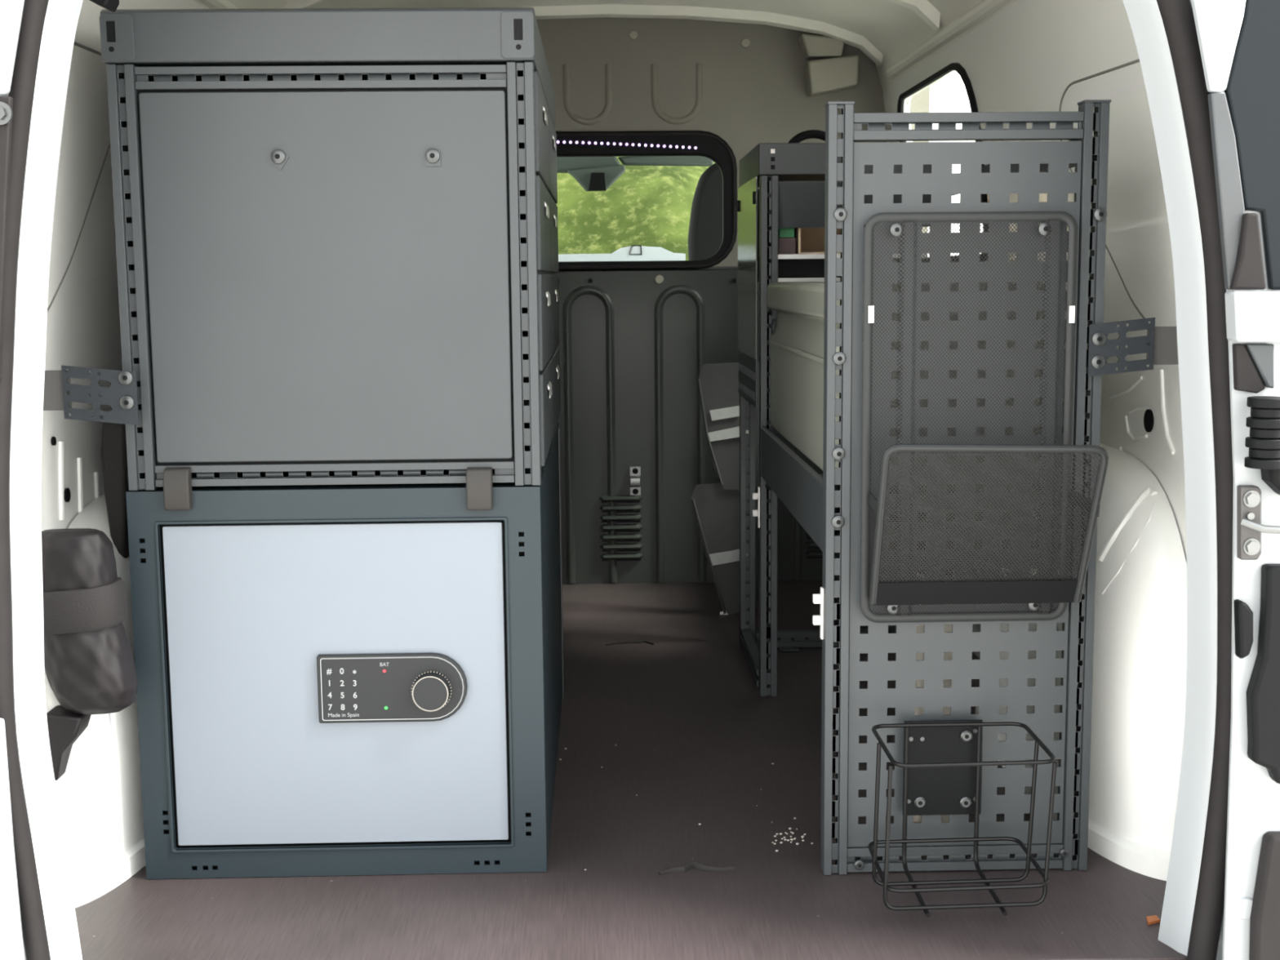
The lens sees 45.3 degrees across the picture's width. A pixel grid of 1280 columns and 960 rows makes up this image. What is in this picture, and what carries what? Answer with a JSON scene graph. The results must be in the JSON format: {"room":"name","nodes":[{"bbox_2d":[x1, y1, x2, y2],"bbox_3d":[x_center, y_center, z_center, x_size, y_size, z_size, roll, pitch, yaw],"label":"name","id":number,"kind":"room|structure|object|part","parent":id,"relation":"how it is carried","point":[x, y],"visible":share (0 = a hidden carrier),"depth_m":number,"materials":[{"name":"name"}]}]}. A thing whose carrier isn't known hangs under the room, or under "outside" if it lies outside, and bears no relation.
{"room":"vehicle interior","nodes":[
{"label":"vehicle interior","id":0,"kind":"room"},
{"bbox_2d":[40,0,239,907],"bbox_3d":[-0.769,-0.211,2.901,0.124,1.362,2.280,-1,7,-1],"label":"wall","id":1,"kind":"structure","parent":0,"point":[100,790],"depth_m":2.13,"materials":[{"name":"white metal"}]},
{"bbox_2d":[0,0,24,959],"bbox_3d":[-0.707,0.027,1.659,0.146,1.091,0.020,-1,7,-1],"label":"door","id":2,"kind":"structure","parent":1,"relation":"in","point":[11,947],"depth_m":1.64,"materials":[{"name":"grey paint"}]},
{"bbox_2d":[0,96,13,382],"bbox_3d":[-0.698,-0.254,1.628,0.079,0.303,0.010,-1,7,-1],"label":"lamp","id":3,"kind":"object","parent":2,"relation":"attached to","point":[6,102],"depth_m":1.62,"materials":[{"name":"grey plastic"}]},
{"bbox_2d":[0,0,119,959],"bbox_3d":[-0.695,-0.047,1.779,0.361,1.396,0.230,-1,7,-1],"label":"trim","id":4,"kind":"structure","parent":1,"relation":"attached to","point":[48,28],"depth_m":1.74,"materials":[{"name":"grey paint"}]},
{"bbox_3d":[-0.778,-0.369,2.023,0.042,0.424,0.521,-1,7,-1],"label":"pressed panel","id":5,"kind":"part","parent":1,"relation":"part of","materials":[{"name":"white paint"}]},
{"bbox_2d":[41,528,137,728],"bbox_3d":[-0.718,0.193,1.982,0.127,0.261,0.086,-1,7,-1],"label":"storage bag","id":6,"kind":"object","parent":1,"relation":"attached to","point":[90,668],"visible":0.85,"depth_m":1.95,"materials":[{"name":"black fabric"}]},
{"bbox_2d":[46,705,91,780],"bbox_3d":[-0.745,0.342,2.000,0.051,0.089,0.050,-1,7,-1],"label":"cloth","id":7,"kind":"object","parent":6,"relation":"hanging from","point":[64,726],"visible":0.73,"depth_m":1.98,"materials":[{"name":"fabric"}]},
{"bbox_3d":[-0.686,0.313,1.988,0.006,0.021,0.003,2,8,21],"label":"cord","id":8,"kind":"part","parent":6,"relation":"part of","materials":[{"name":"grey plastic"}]},
{"bbox_2d":[43,364,138,425],"bbox_3d":[-0.724,-0.110,1.984,0.148,0.078,0.012,0,7,2],"label":"bracket","id":9,"kind":"object","parent":1,"relation":"attached to","point":[122,395],"visible":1,"depth_m":1.98,"materials":[{"name":"grey metal"}]},
{"bbox_2d":[122,375,127,380],"bbox_3d":[-0.663,-0.131,1.974,0.007,0.007,0.001,-1,7,-1],"label":"socket","id":10,"kind":"object","parent":9,"relation":"attached to","point":[124,377],"depth_m":1.97,"materials":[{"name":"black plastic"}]},
{"bbox_2d":[123,400,128,405],"bbox_3d":[-0.663,-0.100,1.978,0.007,0.007,0.001,-1,7,-1],"label":"socket","id":11,"kind":"object","parent":9,"relation":"attached to","point":[126,402],"depth_m":1.98,"materials":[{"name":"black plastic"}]},
{"bbox_3d":[-0.761,-0.855,2.746,0.030,0.045,2.100,-1,7,-1],"label":"cant rail","id":12,"kind":"part","parent":1,"relation":"part of","materials":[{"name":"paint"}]},
{"bbox_2d":[193,0,1017,96],"bbox_3d":[-0.056,-0.946,2.823,1.424,0.218,2.280,-1,7,-1],"label":"ceiling","id":13,"kind":"structure","parent":0,"point":[886,31],"depth_m":3.75,"materials":[{"name":"paint"}]},
{"bbox_2d":[618,155,713,166],"bbox_3d":[0.088,-1.092,5.229,0.323,0.045,0.040,-1,7,-1],"label":"sun visor","id":14,"kind":"object","parent":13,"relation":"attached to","point":[696,161],"visible":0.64,"depth_m":5.21,"materials":[{"name":"grey"}]},
{"bbox_2d":[75,580,1186,959],"bbox_3d":[-0.037,0.444,2.979,1.660,0.030,2.332,-1,7,-1],"label":"floor","id":15,"kind":"structure","parent":0,"point":[688,720],"depth_m":2.08,"materials":[{"name":"brown rubber"}]},
{"bbox_2d":[125,422,564,879],"bbox_3d":[-0.416,0.219,2.531,0.552,0.537,0.962,-1,7,-1],"label":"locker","id":16,"kind":"object","parent":15,"relation":"on","point":[353,679],"visible":1,"depth_m":2.08,"materials":[{"name":"grey metal"}]},
{"bbox_2d":[99,7,560,510],"bbox_3d":[-0.419,-0.343,2.476,0.558,0.651,0.985,-1,7,-1],"label":"drawer cabinet","id":17,"kind":"object","parent":16,"relation":"on","point":[336,230],"visible":0.98,"depth_m":2.00,"materials":[{"name":"grey metal"}]},
{"bbox_2d":[101,422,128,558],"bbox_3d":[-0.740,0.011,2.187,0.038,0.196,0.055,-1,7,-1],"label":"strap","id":18,"kind":"object","parent":17,"relation":"hanging from","point":[113,444],"visible":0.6,"depth_m":2.16,"materials":[{"name":"black fabric"}]},
{"bbox_3d":[-0.667,-0.565,1.956,0.042,0.058,0.002,-1,7,-1],"label":"plate","id":19,"kind":"part","parent":17,"relation":"part of","materials":[{"name":"grey metal"}]},
{"bbox_3d":[-0.664,-0.261,2.014,0.034,0.551,0.030,-1,7,-1],"label":"post","id":20,"kind":"part","parent":17,"relation":"part of","materials":[{"name":"grey metal"}]},
{"bbox_2d":[274,153,279,159],"bbox_3d":[-0.469,-0.418,1.981,0.007,0.007,0.001,-1,7,-1],"label":"socket","id":21,"kind":"object","parent":17,"relation":"attached to","point":[277,156],"depth_m":1.98,"materials":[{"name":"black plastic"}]},
{"bbox_2d":[267,147,288,170],"bbox_3d":[-0.469,-0.416,1.987,0.028,0.028,0.002,-1,7,-1],"label":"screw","id":22,"kind":"object","parent":17,"relation":"in","point":[277,157],"depth_m":1.99,"materials":[{"name":"silver metal"}]},
{"bbox_3d":[-0.411,-0.521,1.986,0.476,0.028,0.022,-1,7,-1],"label":"rail","id":23,"kind":"part","parent":17,"relation":"part of","materials":[{"name":"grey metal"}]},
{"bbox_3d":[-0.408,-0.264,2.014,0.471,0.480,0.009,-1,7,-1],"label":"panel","id":24,"kind":"part","parent":17,"relation":"part of","materials":[{"name":"grey metal"}]},
{"bbox_3d":[-0.406,-0.009,2.053,0.476,0.028,0.022,-1,7,-1],"label":"rail","id":25,"kind":"part","parent":17,"relation":"part of","materials":[{"name":"grey metal"}]},
{"bbox_2d":[429,152,435,158],"bbox_3d":[-0.269,-0.420,1.986,0.007,0.007,0.001,-1,7,-1],"label":"socket","id":26,"kind":"object","parent":17,"relation":"attached to","point":[432,155],"depth_m":1.99,"materials":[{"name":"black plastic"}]},
{"bbox_2d":[424,150,440,166],"bbox_3d":[-0.269,-0.418,1.992,0.021,0.021,0.002,-1,7,-1],"label":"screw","id":27,"kind":"object","parent":17,"relation":"in","point":[432,157],"depth_m":1.99,"materials":[{"name":"silver metal"}]},
{"bbox_3d":[-0.157,-0.571,1.968,0.042,0.058,0.002,-1,7,-1],"label":"plate","id":28,"kind":"part","parent":17,"relation":"part of","materials":[{"name":"grey metal"}]},
{"bbox_3d":[-0.153,-0.268,2.027,0.034,0.551,0.030,-1,7,-1],"label":"post","id":29,"kind":"part","parent":17,"relation":"part of","materials":[{"name":"grey metal"}]},
{"bbox_3d":[-0.143,-0.503,2.246,0.007,0.130,0.435,-1,7,-1],"label":"drawer","id":30,"kind":"part","parent":17,"relation":"part of","materials":[{"name":"grey metal"}]},
{"bbox_3d":[-0.142,-0.371,2.263,0.007,0.125,0.435,-1,7,-1],"label":"drawer","id":31,"kind":"part","parent":17,"relation":"part of","materials":[{"name":"grey metal"}]},
{"bbox_3d":[-0.141,-0.240,2.280,0.007,0.130,0.435,-1,7,-1],"label":"drawer","id":32,"kind":"part","parent":17,"relation":"part of","materials":[{"name":"grey metal"}]},
{"bbox_3d":[-0.138,-0.532,2.242,0.004,0.021,0.090,-1,7,-1],"label":"handle","id":33,"kind":"part","parent":17,"relation":"part of","materials":[{"name":"silver metal"}]},
{"bbox_3d":[-0.152,-0.334,2.492,0.003,0.542,0.902,-1,7,-1],"label":"frame","id":34,"kind":"part","parent":17,"relation":"part of","materials":[{"name":"grey metal"}]},
{"bbox_3d":[-0.140,-0.109,2.297,0.007,0.125,0.435,-1,7,-1],"label":"drawer","id":35,"kind":"part","parent":17,"relation":"part of","materials":[{"name":"grey metal"}]},
{"bbox_3d":[-0.137,-0.398,2.260,0.004,0.021,0.090,-1,7,-1],"label":"handle","id":36,"kind":"part","parent":17,"relation":"part of","materials":[{"name":"silver metal"}]},
{"bbox_3d":[-0.136,-0.269,2.277,0.004,0.021,0.090,-1,7,-1],"label":"handle","id":37,"kind":"part","parent":17,"relation":"part of","materials":[{"name":"silver metal"}]},
{"bbox_3d":[-0.135,-0.135,2.294,0.004,0.021,0.090,-1,7,-1],"label":"handle","id":38,"kind":"part","parent":17,"relation":"part of","materials":[{"name":"silver metal"}]},
{"bbox_3d":[-0.155,-0.561,2.687,0.007,0.130,0.435,-1,7,-1],"label":"drawer","id":39,"kind":"part","parent":17,"relation":"part of","materials":[{"name":"grey metal"}]},
{"bbox_3d":[-0.154,-0.429,2.704,0.007,0.125,0.435,-1,7,-1],"label":"drawer","id":40,"kind":"part","parent":17,"relation":"part of","materials":[{"name":"grey metal"}]},
{"bbox_3d":[-0.150,-0.590,2.683,0.004,0.021,0.090,-1,7,-1],"label":"handle","id":41,"kind":"part","parent":17,"relation":"part of","materials":[{"name":"silver metal"}]},
{"bbox_3d":[-0.151,-0.167,2.739,0.007,0.125,0.435,-1,7,-1],"label":"drawer","id":42,"kind":"part","parent":17,"relation":"part of","materials":[{"name":"grey metal"}]},
{"bbox_3d":[-0.152,-0.298,2.721,0.007,0.130,0.435,-1,7,-1],"label":"drawer","id":43,"kind":"part","parent":17,"relation":"part of","materials":[{"name":"grey metal"}]},
{"bbox_3d":[-0.148,-0.456,2.701,0.004,0.021,0.090,-1,7,-1],"label":"handle","id":44,"kind":"part","parent":17,"relation":"part of","materials":[{"name":"silver metal"}]},
{"bbox_3d":[-0.147,-0.327,2.718,0.004,0.021,0.090,-1,7,-1],"label":"handle","id":45,"kind":"part","parent":17,"relation":"part of","materials":[{"name":"silver metal"}]},
{"bbox_3d":[-0.146,-0.193,2.735,0.004,0.021,0.090,-1,7,-1],"label":"handle","id":46,"kind":"part","parent":17,"relation":"part of","materials":[{"name":"silver metal"}]},
{"bbox_3d":[-0.410,0.279,2.089,0.453,0.444,0.012,-1,7,-1],"label":"door","id":47,"kind":"part","parent":16,"relation":"part of","materials":[{"name":"white metal"}]},
{"bbox_3d":[-0.335,0.282,2.080,0.201,0.094,0.009,-1,7,-1],"label":"keypad plate","id":48,"kind":"part","parent":16,"relation":"part of","materials":[{"name":"black plastic"}]},
{"bbox_3d":[-0.282,0.286,2.069,0.050,0.050,0.018,-1,7,-1],"label":"knob","id":49,"kind":"part","parent":16,"relation":"part of","materials":[{"name":"black plastic"}]},
{"bbox_3d":[-0.152,0.163,2.959,0.002,0.530,0.034,-1,7,-1],"label":"post","id":50,"kind":"part","parent":16,"relation":"part of","materials":[{"name":"grey metal"}]},
{"bbox_2d":[605,640,653,645],"bbox_3d":[-0.022,0.366,3.440,0.109,0.004,0.029,-1,7,-1],"label":"cable tie","id":51,"kind":"object","parent":15,"relation":"on","point":[633,642],"visible":1,"depth_m":3.44,"materials":[{"name":"black plastic"}]},
{"bbox_2d":[559,744,813,870],"bbox_3d":[0.083,0.501,2.413,0.431,0.001,0.574,-1,7,-1],"label":"crumbs","id":52,"kind":"object","parent":15,"relation":"on","point":[793,833],"visible":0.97,"depth_m":2.24,"materials":[{"name":"beige"}]},
{"bbox_2d":[658,861,735,875],"bbox_3d":[0.078,0.538,2.122,0.107,0.015,0.023,-1,8,-6],"label":"scrap","id":53,"kind":"object","parent":15,"relation":"on","point":[692,864],"visible":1,"depth_m":2.12,"materials":[{"name":"black"}]},
{"bbox_2d":[691,361,759,614],"bbox_3d":[0.208,0.024,3.678,0.170,0.613,0.023,-1,7,-1],"label":"shelf rack","id":54,"kind":"object","parent":15,"relation":"on","point":[716,505],"visible":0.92,"depth_m":3.68,"materials":[{"name":"grey metal"}]},
{"bbox_2d":[737,142,931,696],"bbox_3d":[0.400,-0.135,3.152,0.364,1.063,0.461,-1,7,-1],"label":"shelving rack","id":55,"kind":"object","parent":15,"relation":"on","point":[789,178],"visible":0.47,"depth_m":2.98,"materials":[{"name":"grey metal"}]},
{"bbox_3d":[0.235,-0.131,3.366,0.032,1.002,0.030,-1,7,-1],"label":"post","id":56,"kind":"part","parent":55,"relation":"part of","materials":[{"name":"grey metal"}]},
{"bbox_3d":[0.219,-0.432,3.146,0.002,0.349,0.388,-1,7,-1],"label":"panel","id":57,"kind":"part","parent":55,"relation":"part of","materials":[{"name":"grey metal"}]},
{"bbox_3d":[0.238,0.370,3.253,0.020,0.035,0.385,-1,7,-1],"label":"rail","id":58,"kind":"part","parent":55,"relation":"part of","materials":[{"name":"grey metal"}]},
{"bbox_2d":[752,486,759,528],"bbox_3d":[0.224,0.053,2.962,0.014,0.079,0.012,-1,7,-1],"label":"clip","id":59,"kind":"object","parent":55,"relation":"attached to","point":[755,495],"visible":1,"depth_m":2.96,"materials":[{"name":"white"}]},
{"bbox_3d":[0.246,-0.075,2.945,0.032,1.000,0.030,-1,7,-1],"label":"post","id":60,"kind":"part","parent":55,"relation":"part of","materials":[{"name":"grey metal"}]},
{"bbox_2d":[777,237,795,254],"bbox_3d":[0.280,-0.460,3.019,0.033,0.031,0.155,-1,7,-1],"label":"carton","id":61,"kind":"object","parent":55,"relation":"on","point":[785,245],"visible":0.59,"depth_m":2.94,"materials":[{"name":"red cardboard"}]},
{"bbox_2d":[777,227,794,237],"bbox_3d":[0.280,-0.517,3.004,0.029,0.087,0.130,-1,7,-1],"label":"carton","id":62,"kind":"object","parent":61,"relation":"on","point":[782,232],"visible":0.2,"depth_m":2.94,"materials":[{"name":"green cardboard"}]},
{"bbox_3d":[0.328,0.370,3.370,0.040,0.005,0.038,-1,7,-1],"label":"foot plate","id":63,"kind":"part","parent":55,"relation":"part of","materials":[{"name":"black metal"}]},
{"bbox_2d":[788,129,825,142],"bbox_3d":[0.361,-0.704,3.199,0.121,0.052,0.018,-1,7,-1],"label":"hoop","id":64,"kind":"object","parent":55,"relation":"on","point":[810,134],"visible":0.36,"depth_m":3.19,"materials":[{"name":"black plastic"}]},
{"bbox_3d":[0.402,0.349,3.389,0.290,0.034,0.022,-1,7,-1],"label":"cross rail","id":65,"kind":"part","parent":55,"relation":"part of","materials":[{"name":"grey metal"}]},
{"bbox_3d":[0.400,-0.452,3.116,0.288,0.006,0.380,-1,7,-1],"label":"shelf","id":66,"kind":"part","parent":55,"relation":"part of","materials":[{"name":"grey metal"}]},
{"bbox_2d":[794,227,864,253],"bbox_3d":[0.411,-0.516,3.108,0.222,0.118,0.330,-1,7,-1],"label":"open box","id":67,"kind":"object","parent":55,"relation":"on","point":[808,240],"visible":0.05,"depth_m":3.27,"materials":[{"name":"brown cardboard"}]},
{"bbox_3d":[0.559,-0.135,3.374,0.032,1.002,0.030,-1,7,-1],"label":"post","id":68,"kind":"part","parent":55,"relation":"part of","materials":[{"name":"grey metal"}]},
{"bbox_2d":[760,99,1111,875],"bbox_3d":[0.416,-0.032,2.478,0.365,1.034,0.906,-1,7,-1],"label":"rack","id":69,"kind":"object","parent":15,"relation":"on","point":[827,505],"visible":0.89,"depth_m":2.04,"materials":[{"name":"grey metal"}]},
{"bbox_2d":[812,586,823,639],"bbox_3d":[0.240,0.180,2.068,0.014,0.070,0.012,-1,7,-1],"label":"clip","id":70,"kind":"object","parent":69,"relation":"attached to","point":[817,597],"visible":1,"depth_m":2.06,"materials":[{"name":"white"}]},
{"bbox_3d":[0.262,0.028,2.046,0.032,1.031,0.030,-1,7,-1],"label":"post","id":71,"kind":"part","parent":69,"relation":"part of","materials":[{"name":"grey metal"}]},
{"bbox_2d":[767,281,1044,470],"bbox_3d":[0.403,-0.187,2.501,0.312,0.271,0.780,-1,7,-1],"label":"case","id":72,"kind":"object","parent":69,"relation":"in","point":[796,341],"visible":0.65,"depth_m":2.41,"materials":[{"name":"grey plastic"}]},
{"bbox_2d":[760,426,1081,558],"bbox_3d":[0.417,0.000,2.503,0.354,0.096,0.865,-1,7,-1],"label":"tray","id":73,"kind":"object","parent":69,"relation":"on","point":[799,487],"depth_m":2.41,"materials":[{"name":"grey metal"}]},
{"bbox_3d":[0.432,0.518,2.115,0.298,0.034,0.024,-1,7,-1],"label":"rail","id":74,"kind":"part","parent":69,"relation":"part of","materials":[{"name":"grey metal"}]},
{"bbox_2d":[867,720,1057,917],"bbox_3d":[0.409,0.434,1.988,0.215,0.206,0.180,-1,7,-1],"label":"wire holder","id":75,"kind":"object","parent":69,"relation":"attached to","point":[943,763],"visible":1,"depth_m":2.06,"materials":[{"name":"black metal"}]},
{"bbox_3d":[0.358,0.435,1.982,0.008,0.205,0.157,-1,7,-1],"label":"support rod","id":76,"kind":"part","parent":75,"relation":"part of","materials":[{"name":"black metal"}]},
{"bbox_3d":[0.409,0.389,2.071,0.106,0.132,0.005,-1,7,-1],"label":"mounting plate","id":77,"kind":"part","parent":75,"relation":"part of","materials":[{"name":"black plastic"}]},
{"bbox_3d":[0.409,0.434,1.991,0.215,0.193,0.006,-1,7,-1],"label":"cradle rod","id":78,"kind":"part","parent":75,"relation":"part of","materials":[{"name":"black metal"}]},
{"bbox_3d":[0.411,0.446,1.914,0.215,0.189,0.006,-1,7,-1],"label":"cradle rod","id":79,"kind":"part","parent":75,"relation":"part of","materials":[{"name":"black metal"}]},
{"bbox_3d":[0.455,0.434,1.985,0.008,0.205,0.157,-1,7,-1],"label":"support rod","id":80,"kind":"part","parent":75,"relation":"part of","materials":[{"name":"black metal"}]},
{"bbox_3d":[0.428,0.032,2.043,0.296,0.946,0.002,-1,7,-1],"label":"perforated panel","id":81,"kind":"part","parent":69,"relation":"part of","materials":[{"name":"grey metal"}]},
{"bbox_3d":[0.423,-0.458,1.986,0.298,0.034,0.024,-1,7,-1],"label":"rail","id":82,"kind":"part","parent":69,"relation":"part of","materials":[{"name":"grey metal"}]},
{"bbox_2d":[860,211,1108,622],"bbox_3d":[0.437,-0.071,1.953,0.291,0.538,0.117,-1,7,-1],"label":"mesh basket","id":83,"kind":"object","parent":69,"relation":"attached to","point":[1063,591],"visible":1,"depth_m":1.99,"materials":[{"name":"grey metal"}]},
{"bbox_3d":[0.442,0.057,1.952,0.286,0.218,0.080,-1,7,-1],"label":"pocket frame","id":84,"kind":"part","parent":83,"relation":"part of","materials":[{"name":"grey metal"}]},
{"bbox_3d":[0.577,-0.490,2.441,0.029,0.030,0.868,-1,7,-1],"label":"rail","id":85,"kind":"part","parent":69,"relation":"part of","materials":[{"name":"grey metal"}]},
{"bbox_3d":[0.593,0.023,2.054,0.032,1.031,0.030,-1,7,-1],"label":"post","id":86,"kind":"part","parent":69,"relation":"part of","materials":[{"name":"grey metal"}]},
{"bbox_2d":[1146,915,1159,924],"bbox_3d":[0.648,0.557,1.940,0.018,0.004,0.022,-1,7,-1],"label":"scrap","id":87,"kind":"object","parent":15,"relation":"on","point":[1153,919],"visible":1,"depth_m":1.94,"materials":[{"name":"orange"}]},
{"bbox_2d":[536,17,929,584],"bbox_3d":[-0.074,-0.464,4.018,1.660,1.500,0.033,-1,7,-1],"label":"wall","id":88,"kind":"structure","parent":0,"point":[635,345],"depth_m":4.03,"materials":[{"name":"grey metal"}]},
{"bbox_2d":[599,494,643,560],"bbox_3d":[-0.050,0.129,4.097,0.116,0.178,0.018,-1,7,-1],"label":"air vent","id":89,"kind":"object","parent":88,"relation":"in","point":[620,516],"depth_m":4.10,"materials":[{"name":"black plastic"}]},
{"bbox_2d":[630,466,640,495],"bbox_3d":[-0.012,0.004,4.077,0.028,0.076,0.020,-1,7,-1],"label":"bracket","id":90,"kind":"object","parent":88,"relation":"attached to","point":[635,472],"visible":1,"depth_m":4.08,"materials":[{"name":"silver metal"}]},
{"bbox_2d":[555,130,737,270],"bbox_3d":[-0.083,-0.725,3.987,0.670,0.354,0.041,-1,7,-1],"label":"window","id":91,"kind":"structure","parent":88,"relation":"in","point":[713,147],"depth_m":3.96,"materials":[{"name":"black plastic"}]},
{"bbox_2d":[556,140,700,149],"bbox_3d":[-0.160,-0.862,3.948,0.633,0.024,0.005,-1,7,-1],"label":"led strip","id":92,"kind":"object","parent":91,"relation":"attached to","point":[576,144],"visible":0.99,"depth_m":3.95,"materials":[{"name":"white plastic"}]},
{"bbox_3d":[-0.078,-0.882,3.974,1.660,0.660,0.010,-1,7,-1],"label":"panel","id":93,"kind":"part","parent":88,"relation":"part of","materials":[{"name":"grey metal"}]},
{"bbox_2d":[804,532,822,558],"bbox_3d":[0.502,0.122,4.111,0.118,0.178,0.018,-1,7,-1],"label":"air vent","id":94,"kind":"object","parent":88,"relation":"in","point":[812,550],"depth_m":4.12,"materials":[{"name":"black plastic"}]},
{"bbox_2d":[882,0,1186,880],"bbox_3d":[0.659,-0.229,2.936,0.145,1.362,2.280,-1,7,-1],"label":"wall","id":95,"kind":"structure","parent":0,"point":[1036,55],"depth_m":2.18,"materials":[{"name":"white paint"}]},
{"bbox_2d":[896,27,989,262],"bbox_3d":[0.679,-0.689,3.413,0.080,0.490,0.815,-1,7,-1],"label":"window","id":96,"kind":"structure","parent":95,"relation":"in","point":[962,56],"depth_m":3.17,"materials":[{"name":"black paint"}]},
{"bbox_3d":[0.655,-0.873,2.780,0.030,0.045,2.100,-1,7,-1],"label":"cant rail","id":97,"kind":"part","parent":95,"relation":"part of","materials":[{"name":"paint"}]},
{"bbox_3d":[0.718,-0.382,2.176,0.041,0.427,0.751,-1,7,-1],"label":"pressed panel","id":98,"kind":"part","parent":95,"relation":"part of","materials":[{"name":"white paint"}]},
{"bbox_2d":[1087,317,1178,376],"bbox_3d":[0.663,-0.175,2.012,0.152,0.077,0.012,-1,8,-5],"label":"bracket","id":99,"kind":"object","parent":95,"relation":"attached to","point":[1160,343],"visible":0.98,"depth_m":2.01,"materials":[{"name":"grey metal"}]},
{"bbox_2d":[1122,0,1233,959],"bbox_3d":[0.635,-0.062,1.802,0.379,1.398,0.210,-1,7,-1],"label":"trim","id":100,"kind":"structure","parent":95,"relation":"attached to","point":[1165,34],"depth_m":1.77,"materials":[{"name":"grey paint"}]},
{"bbox_2d":[1191,0,1279,959],"bbox_3d":[0.679,0.030,1.682,0.182,1.117,0.055,-1,7,-1],"label":"door","id":101,"kind":"structure","parent":95,"relation":"in","point":[1239,40],"depth_m":1.68,"materials":[{"name":"grey paint"}]},
{"bbox_3d":[0.699,0.051,1.681,0.078,0.020,0.016,0,8,6],"label":"check rod","id":102,"kind":"part","parent":101,"relation":"part of","materials":[{"name":"silver metal"}]},
{"bbox_3d":[0.722,0.218,1.720,0.076,0.251,0.023,-1,7,-1],"label":"black moulding","id":103,"kind":"part","parent":101,"relation":"part of","materials":[{"name":"black plastic"}]},
{"bbox_3d":[0.738,0.492,1.756,0.072,0.181,0.023,-1,7,-1],"label":"moulding","id":104,"kind":"part","parent":101,"relation":"part of","materials":[{"name":"grey plastic"}]},
{"bbox_3d":[-0.094,0.376,5.079,1.750,0.038,1.830,-1,7,-1],"label":"trim","id":105,"kind":"structure","parent":0,"visible":0},
{"bbox_2d":[688,163,722,260],"bbox_3d":[0.357,-0.281,4.691,0.490,1.354,0.550,-1,7,-1],"label":"seat","id":106,"kind":"object","parent":105,"relation":"on","point":[705,225],"visible":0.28,"depth_m":4.45,"materials":[{"name":"fabric"}]},
{"bbox_3d":[-0.115,-0.480,5.486,1.850,0.550,0.898,-1,7,-1],"label":"dashboard","id":107,"kind":"object","parent":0,"visible":0},
{"bbox_2d":[558,244,685,262],"bbox_3d":[-0.071,-0.745,5.149,0.449,0.086,0.007,-1,7,-1],"label":"paper sheet","id":108,"kind":"object","parent":107,"relation":"on","point":[634,252],"visible":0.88,"depth_m":5.15,"materials":[{"name":"white paper"}]},
{"bbox_3d":[-0.120,-1.201,5.330,2.050,0.080,0.120,-1,7,-1],"label":"trim","id":109,"kind":"structure","parent":0,"visible":0},
{"bbox_2d":[556,156,625,191],"bbox_3d":[-0.175,-1.047,5.213,0.248,0.133,0.190,-1,7,-1],"label":"rearview mirror","id":110,"kind":"object","parent":109,"relation":"attached to","point":[592,173],"visible":0.84,"depth_m":5.15,"materials":[{"name":"grey plastic"}]},
{"label":"outside","id":111,"kind":"structure","parent":0,"visible":0},
{"bbox_2d":[555,156,715,260],"bbox_3d":[-3.658,-4.196,16.609,25.600,7.155,21.000,-1,7,-1],"label":"trees","id":112,"kind":"object","parent":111,"point":[646,206],"depth_m":8.80,"materials":[{"name":"green plant"}]}
]}

